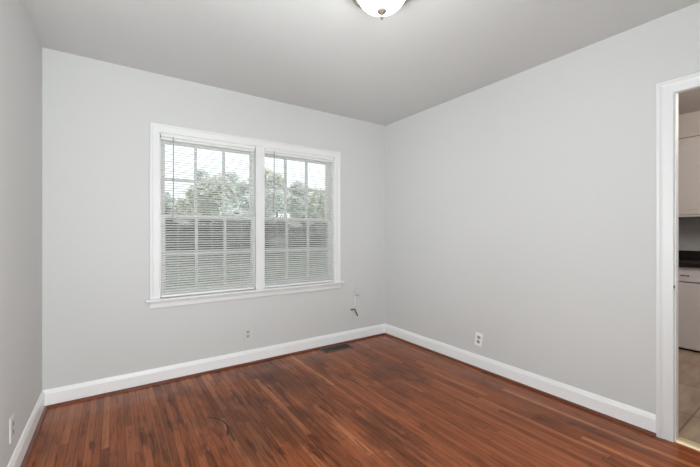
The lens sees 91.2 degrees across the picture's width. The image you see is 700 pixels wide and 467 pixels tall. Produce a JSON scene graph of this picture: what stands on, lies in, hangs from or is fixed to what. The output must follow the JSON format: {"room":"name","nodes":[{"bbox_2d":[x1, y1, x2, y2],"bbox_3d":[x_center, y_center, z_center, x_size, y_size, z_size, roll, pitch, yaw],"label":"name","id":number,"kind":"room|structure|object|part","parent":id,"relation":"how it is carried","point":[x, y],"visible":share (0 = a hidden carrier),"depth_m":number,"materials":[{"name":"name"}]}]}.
{"room":"empty dining room","nodes":[
{"label":"empty dining room","id":0,"kind":"room"},
{"bbox_2d":[0,0,41,466],"bbox_3d":[-1.157,0.017,0.829,0.160,2.540,3.820,0,0,-34],"label":"wall","id":1,"kind":"structure","parent":0,"point":[20,45],"depth_m":1.75,"materials":[{"name":"paint"}]},
{"bbox_2d":[9,413,13,443],"bbox_3d":[-1.598,0.925,1.621,0.008,0.116,0.070,0,0,-34],"label":"wall outlet","id":2,"kind":"object","parent":1,"relation":"attached to","point":[11,420],"visible":1,"depth_m":1.60,"materials":[{"name":"white plastic"}]},
{"bbox_2d":[7,390,44,466],"bbox_3d":[-1.085,1.121,0.878,0.015,0.108,3.500,0,0,-34],"label":"baseboard","id":3,"kind":"structure","parent":1,"relation":"attached to","point":[21,448],"depth_m":1.88,"materials":[{"name":"paint"}]},
{"bbox_2d":[20,406,47,466],"bbox_3d":[-1.078,1.178,0.884,0.033,0.016,3.500,0,0,-34],"label":"trim","id":4,"kind":"structure","parent":1,"relation":"attached to","point":[34,437],"depth_m":1.95,"materials":[{"name":"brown wood"}]},
{"bbox_2d":[42,47,384,389],"bbox_3d":[-0.860,0.017,3.252,3.072,2.540,0.160,0,0,-34],"label":"wall","id":5,"kind":"structure","parent":0,"point":[98,323],"depth_m":2.62,"materials":[{"name":"paint"}]},
{"bbox_2d":[160,133,255,296],"bbox_3d":[-1.232,-0.126,3.016,0.798,1.331,0.189,0,0,-34],"label":"window","id":6,"kind":"structure","parent":5,"relation":"in","point":[253,165],"depth_m":3.00,"materials":[{"name":"paint"}]},
{"bbox_2d":[160,133,254,297],"bbox_3d":[-1.191,-0.136,2.938,0.761,1.304,0.043,0,0,-34],"label":"window blind","id":7,"kind":"object","parent":6,"relation":"attached to","point":[166,137],"visible":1,"depth_m":2.92,"materials":[{"name":"white plastic"}]},
{"bbox_3d":[-1.195,0.506,2.943,0.750,0.019,0.027,0,0,-34],"label":"rail","id":8,"kind":"part","parent":7,"relation":"part of","materials":[{"name":"white plastic"}]},
{"bbox_3d":[-1.188,-0.126,2.947,0.002,1.263,0.030,0,0,-34],"label":"ladder cord","id":9,"kind":"part","parent":7,"relation":"part of","materials":[{"name":"white fabric"}]},
{"bbox_3d":[-1.235,-0.448,3.022,0.790,0.666,0.032,0,0,-34],"label":"sash","id":10,"kind":"part","parent":6,"relation":"part of","materials":[{"name":"paint"}]},
{"bbox_3d":[-1.215,0.184,2.992,0.790,0.671,0.032,0,0,-34],"label":"sash","id":11,"kind":"part","parent":6,"relation":"part of","materials":[{"name":"paint"}]},
{"bbox_2d":[43,324,384,405],"bbox_3d":[-0.830,1.121,3.167,3.024,0.108,0.015,0,0,-34],"label":"baseboard","id":12,"kind":"structure","parent":5,"relation":"attached to","point":[100,386],"depth_m":2.83,"materials":[{"name":"paint"}]},
{"bbox_2d":[46,333,384,408],"bbox_3d":[-0.825,1.178,3.159,3.024,0.016,0.033,0,0,-34],"label":"trim","id":13,"kind":"structure","parent":5,"relation":"attached to","point":[367,337],"depth_m":2.82,"materials":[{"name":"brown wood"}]},
{"bbox_2d":[145,281,344,308],"bbox_3d":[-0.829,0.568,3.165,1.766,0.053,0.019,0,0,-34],"label":"trim","id":14,"kind":"structure","parent":5,"relation":"attached to","point":[155,305],"depth_m":3.04,"materials":[{"name":"paint"}]},
{"bbox_2d":[150,122,340,299],"bbox_3d":[-0.830,-0.170,3.163,1.763,1.379,0.022,0,0,-34],"label":"trim","id":15,"kind":"structure","parent":5,"relation":"attached to","point":[156,129],"depth_m":2.85,"materials":[{"name":"paint"}]},
{"bbox_2d":[244,327,251,340],"bbox_3d":[-0.925,0.919,3.105,0.070,0.116,0.008,0,0,-34],"label":"wall outlet","id":16,"kind":"object","parent":5,"relation":"attached to","point":[247,331],"visible":1,"depth_m":3.10,"materials":[{"name":"white plastic"}]},
{"bbox_2d":[256,146,264,288],"bbox_3d":[-0.830,-0.136,3.166,0.084,1.311,0.016,0,0,-34],"label":"trim","id":17,"kind":"structure","parent":5,"relation":"attached to","point":[260,151],"depth_m":3.16,"materials":[{"name":"paint"}]},
{"bbox_2d":[265,148,333,284],"bbox_3d":[-0.547,-0.126,3.486,0.796,1.331,0.189,0,0,-34],"label":"window","id":18,"kind":"structure","parent":5,"relation":"in","point":[272,156],"depth_m":3.56,"materials":[{"name":"paint"}]},
{"bbox_3d":[-0.551,-0.448,3.491,0.788,0.666,0.032,0,0,-34],"label":"sash","id":19,"kind":"part","parent":18,"relation":"part of","materials":[{"name":"paint"}]},
{"bbox_3d":[-0.530,0.184,3.462,0.788,0.671,0.032,0,0,-34],"label":"sash","id":20,"kind":"part","parent":18,"relation":"part of","materials":[{"name":"paint"}]},
{"bbox_2d":[265,148,333,287],"bbox_3d":[-0.488,-0.136,3.420,0.758,1.304,0.043,0,0,-34],"label":"window blind","id":21,"kind":"object","parent":18,"relation":"attached to","point":[280,247],"visible":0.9,"depth_m":3.41,"materials":[{"name":"white plastic"}]},
{"bbox_3d":[-0.700,-0.126,3.282,0.002,1.263,0.030,0,0,-34],"label":"ladder cord","id":22,"kind":"part","parent":21,"relation":"part of","materials":[{"name":"white fabric"}]},
{"bbox_3d":[-0.492,0.506,3.425,0.747,0.019,0.027,0,0,-34],"label":"rail","id":23,"kind":"part","parent":21,"relation":"part of","materials":[{"name":"white plastic"}]},
{"bbox_2d":[351,288,359,315],"bbox_3d":[0.054,0.770,3.772,0.115,0.300,0.031,0,0,-34],"label":"phone jack","id":24,"kind":"object","parent":5,"relation":"attached to","point":[356,291],"visible":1,"depth_m":3.77,"materials":[{"name":"white plastic"}]},
{"bbox_2d":[24,0,699,125],"bbox_3d":[1.423,-1.313,2.211,5.980,0.120,4.460,0,0,-34],"label":"ceiling","id":25,"kind":"structure","parent":0,"point":[336,57],"depth_m":2.25,"materials":[{"name":"paint"}]},
{"bbox_2d":[352,0,409,19],"bbox_3d":[0.161,-1.163,1.734,0.320,0.181,0.320,0,0,-34],"label":"ceiling light","id":26,"kind":"object","parent":25,"relation":"attached to","point":[380,8],"visible":1,"depth_m":1.73,"materials":[{"name":"white glass"}]},
{"bbox_3d":[0.161,-1.174,1.734,0.252,0.094,0.252,0,0,-34],"label":"lamp shade","id":27,"kind":"part","parent":26,"relation":"part of","materials":[{"name":"white glass"}]},
{"bbox_2d":[26,335,699,466],"bbox_3d":[0.155,1.237,1.730,3.024,0.100,3.500,0,0,-34],"label":"floor","id":28,"kind":"structure","parent":0,"point":[383,400],"depth_m":2.13,"materials":[{"name":"brown wood"}]},
{"bbox_2d":[318,343,352,352],"bbox_3d":[-0.142,1.183,3.518,0.340,0.006,0.142,0,0,-34],"label":"floor vent","id":29,"kind":"object","parent":28,"relation":"in","point":[345,345],"visible":1,"depth_m":3.50,"materials":[{"name":"brown metal"}]},
{"bbox_2d":[385,2,699,413],"bbox_3d":[1.422,0.017,2.599,0.048,2.540,3.500,0,0,-34],"label":"wall","id":30,"kind":"structure","parent":0,"point":[520,208],"depth_m":2.53,"materials":[{"name":"paint"}]},
{"bbox_2d":[475,332,482,346],"bbox_3d":[1.121,0.931,2.986,0.008,0.123,0.083,0,0,-34],"label":"wall outlet","id":31,"kind":"object","parent":30,"relation":"attached to","point":[478,338],"visible":1,"depth_m":2.98,"materials":[{"name":"white plastic"}]},
{"bbox_2d":[385,324,655,432],"bbox_3d":[1.099,1.121,3.013,0.015,0.108,2.452,0,0,-34],"label":"baseboard","id":32,"kind":"structure","parent":30,"relation":"attached to","point":[646,420],"depth_m":2.53,"materials":[{"name":"paint"}]},
{"bbox_2d":[385,333,655,436],"bbox_3d":[1.092,1.178,3.008,0.033,0.016,2.452,0,0,-34],"label":"trim","id":33,"kind":"structure","parent":30,"relation":"attached to","point":[632,426],"depth_m":2.52,"materials":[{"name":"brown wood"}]},
{"bbox_2d":[656,71,699,441],"bbox_3d":[2.052,0.159,1.619,0.022,2.056,0.928,0,0,-34],"label":"trim","id":34,"kind":"structure","parent":30,"relation":"attached to","point":[665,90],"depth_m":1.96,"materials":[{"name":"paint"}]},
{"bbox_2d":[674,87,699,450],"bbox_3d":[2.082,0.185,1.640,0.077,2.004,0.800,0,0,-34],"label":"door frame","id":35,"kind":"structure","parent":30,"relation":"in","point":[680,440],"depth_m":1.94,"materials":[{"name":"paint"}]},
{"bbox_2d":[678,348,699,443],"bbox_3d":[2.901,1.235,2.825,2.648,0.104,3.600,0,0,-34],"label":"floor","id":36,"kind":"structure","parent":0,"point":[688,361],"depth_m":2.49,"materials":[{"name":"tile"}]},
{"bbox_2d":[678,267,699,352],"bbox_3d":[3.712,0.764,3.430,0.587,0.838,0.596,0,0,-34],"label":"dishwasher","id":37,"kind":"object","parent":36,"relation":"on","point":[688,277],"visible":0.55,"depth_m":3.41,"materials":[{"name":"white metal"}]},
{"bbox_3d":[3.511,1.173,3.292,0.015,0.020,0.596,0,0,-34],"label":"kick plate","id":38,"kind":"part","parent":37,"relation":"part of","materials":[{"name":"black"}]},
{"bbox_3d":[3.485,0.419,3.274,0.035,0.148,0.596,0,0,-34],"label":"control panel","id":39,"kind":"part","parent":37,"relation":"part of","materials":[{"name":"white plastic"}]},
{"bbox_3d":[3.338,0.763,3.940,0.626,0.840,0.655,0,0,-34],"label":"base cabinet","id":40,"kind":"object","parent":36,"relation":"on","visible":0},
{"bbox_2d":[678,250,699,267],"bbox_3d":[3.618,0.272,3.559,0.634,0.140,2.800,0,0,-34],"label":"countertop","id":41,"kind":"structure","parent":40,"relation":"on","point":[685,258],"depth_m":3.78,"materials":[{"name":"black stone"}]},
{"bbox_2d":[678,218,699,250],"bbox_3d":[4.034,0.017,3.603,0.100,2.540,3.800,0,0,-34],"label":"wall","id":42,"kind":"structure","parent":0,"point":[688,228],"depth_m":3.84,"materials":[{"name":"paint"}]},
{"bbox_2d":[678,136,699,217],"bbox_3d":[3.752,-0.583,3.603,0.364,0.836,0.760,0,0,-34],"label":"upper cabinet","id":43,"kind":"object","parent":42,"relation":"attached to","point":[688,148],"visible":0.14,"depth_m":3.59,"materials":[{"name":"paint"}]},
{"bbox_3d":[3.613,-0.174,3.507,0.021,0.018,0.760,0,0,-34],"label":"rail","id":44,"kind":"part","parent":43,"relation":"part of","materials":[{"name":"paint"}]},
{"bbox_2d":[678,111,699,138],"bbox_3d":[3.845,-1.128,3.472,0.360,0.250,3.600,0,0,-34],"label":"soffit","id":45,"kind":"object","parent":42,"relation":"attached to","point":[688,123],"depth_m":3.58,"materials":[{"name":"paint"}]},
{"bbox_2d":[678,250,699,259],"bbox_3d":[3.870,0.251,3.733,0.021,0.100,2.800,0,0,-34],"label":"backsplash","id":46,"kind":"structure","parent":42,"relation":"attached to","point":[682,254],"depth_m":3.83,"materials":[{"name":"black stone"}]},
{"label":"outside","id":47,"kind":"structure","parent":0,"visible":0},
{"bbox_2d":[165,241,325,288],"bbox_3d":[-16.515,1.787,41.033,100.000,0.100,79.820,0,0,-34],"label":"ground","id":48,"kind":"structure","parent":47,"point":[226,241],"depth_m":16.60,"materials":[{"name":"green plant"}]},
{"bbox_2d":[165,193,175,213],"bbox_3d":[-22.097,-1.999,37.987,7.409,7.585,7.410,0,0,-34],"label":"tree","id":49,"kind":"object","parent":48,"relation":"on","point":[165,193],"visible":0.03,"depth_m":39.44,"materials":[{"name":"green plant"}]},
{"bbox_2d":[170,174,236,237],"bbox_3d":[-14.879,-2.183,35.424,6.242,7.956,4.912,0,0,29],"label":"tree","id":50,"kind":"object","parent":48,"relation":"on","point":[207,177],"visible":0.41,"depth_m":34.24,"materials":[{"name":"green plant"}]},
{"bbox_2d":[193,168,239,230],"bbox_3d":[-18.993,-3.660,49.750,7.508,10.908,6.877,0,0,-34],"label":"tree","id":51,"kind":"object","parent":48,"relation":"on","point":[203,171],"visible":0.05,"depth_m":48.05,"materials":[{"name":"green plant"}]},
{"bbox_2d":[165,220,320,251],"bbox_3d":[-8.138,0.351,32.378,28.394,3.105,1.462,0,0,-34],"label":"hedge","id":52,"kind":"object","parent":48,"relation":"on","point":[165,220],"visible":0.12,"depth_m":29.79,"materials":[{"name":"green plant"}]},
{"bbox_2d":[219,180,287,253],"bbox_3d":[-7.510,-1.162,26.338,4.875,5.906,4.445,0,0,-34],"label":"tree","id":53,"kind":"object","parent":48,"relation":"on","point":[271,199],"visible":0.26,"depth_m":25.79,"materials":[{"name":"green plant"}]},
{"bbox_2d":[247,167,283,232],"bbox_3d":[-10.635,-3.111,40.477,5.415,9.807,6.281,0,0,-34],"label":"tree","id":54,"kind":"object","parent":48,"relation":"on","point":[268,175],"visible":0.04,"depth_m":39.26,"materials":[{"name":"green plant"}]},
{"bbox_2d":[276,181,304,222],"bbox_3d":[-11.283,-4.002,59.557,9.811,11.580,7.818,0,0,-34],"label":"tree","id":55,"kind":"object","parent":48,"relation":"on","point":[288,194],"visible":0.02,"depth_m":57.66,"materials":[{"name":"green plant"}]},
{"bbox_2d":[287,180,317,225],"bbox_3d":[-6.546,-2.648,47.524,6.405,8.875,6.538,0,0,-34],"label":"tree","id":56,"kind":"object","parent":48,"relation":"on","point":[302,193],"visible":0.38,"depth_m":45.06,"materials":[{"name":"green plant"}]},
{"bbox_2d":[308,187,325,247],"bbox_3d":[-1.212,-0.723,21.814,3.889,5.034,3.363,0,0,-34],"label":"tree","id":57,"kind":"object","parent":48,"relation":"on","point":[315,193],"visible":0.16,"depth_m":20.73,"materials":[{"name":"green plant"}]},
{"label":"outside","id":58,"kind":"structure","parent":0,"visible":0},
{"bbox_2d":[165,253,325,262],"bbox_3d":[-5.319,1.752,24.714,100.000,0.070,2.600,0,0,-34],"label":"road","id":59,"kind":"structure","parent":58,"point":[319,253],"depth_m":23.67,"materials":[{"name":"grey asphalt"}]}
]}

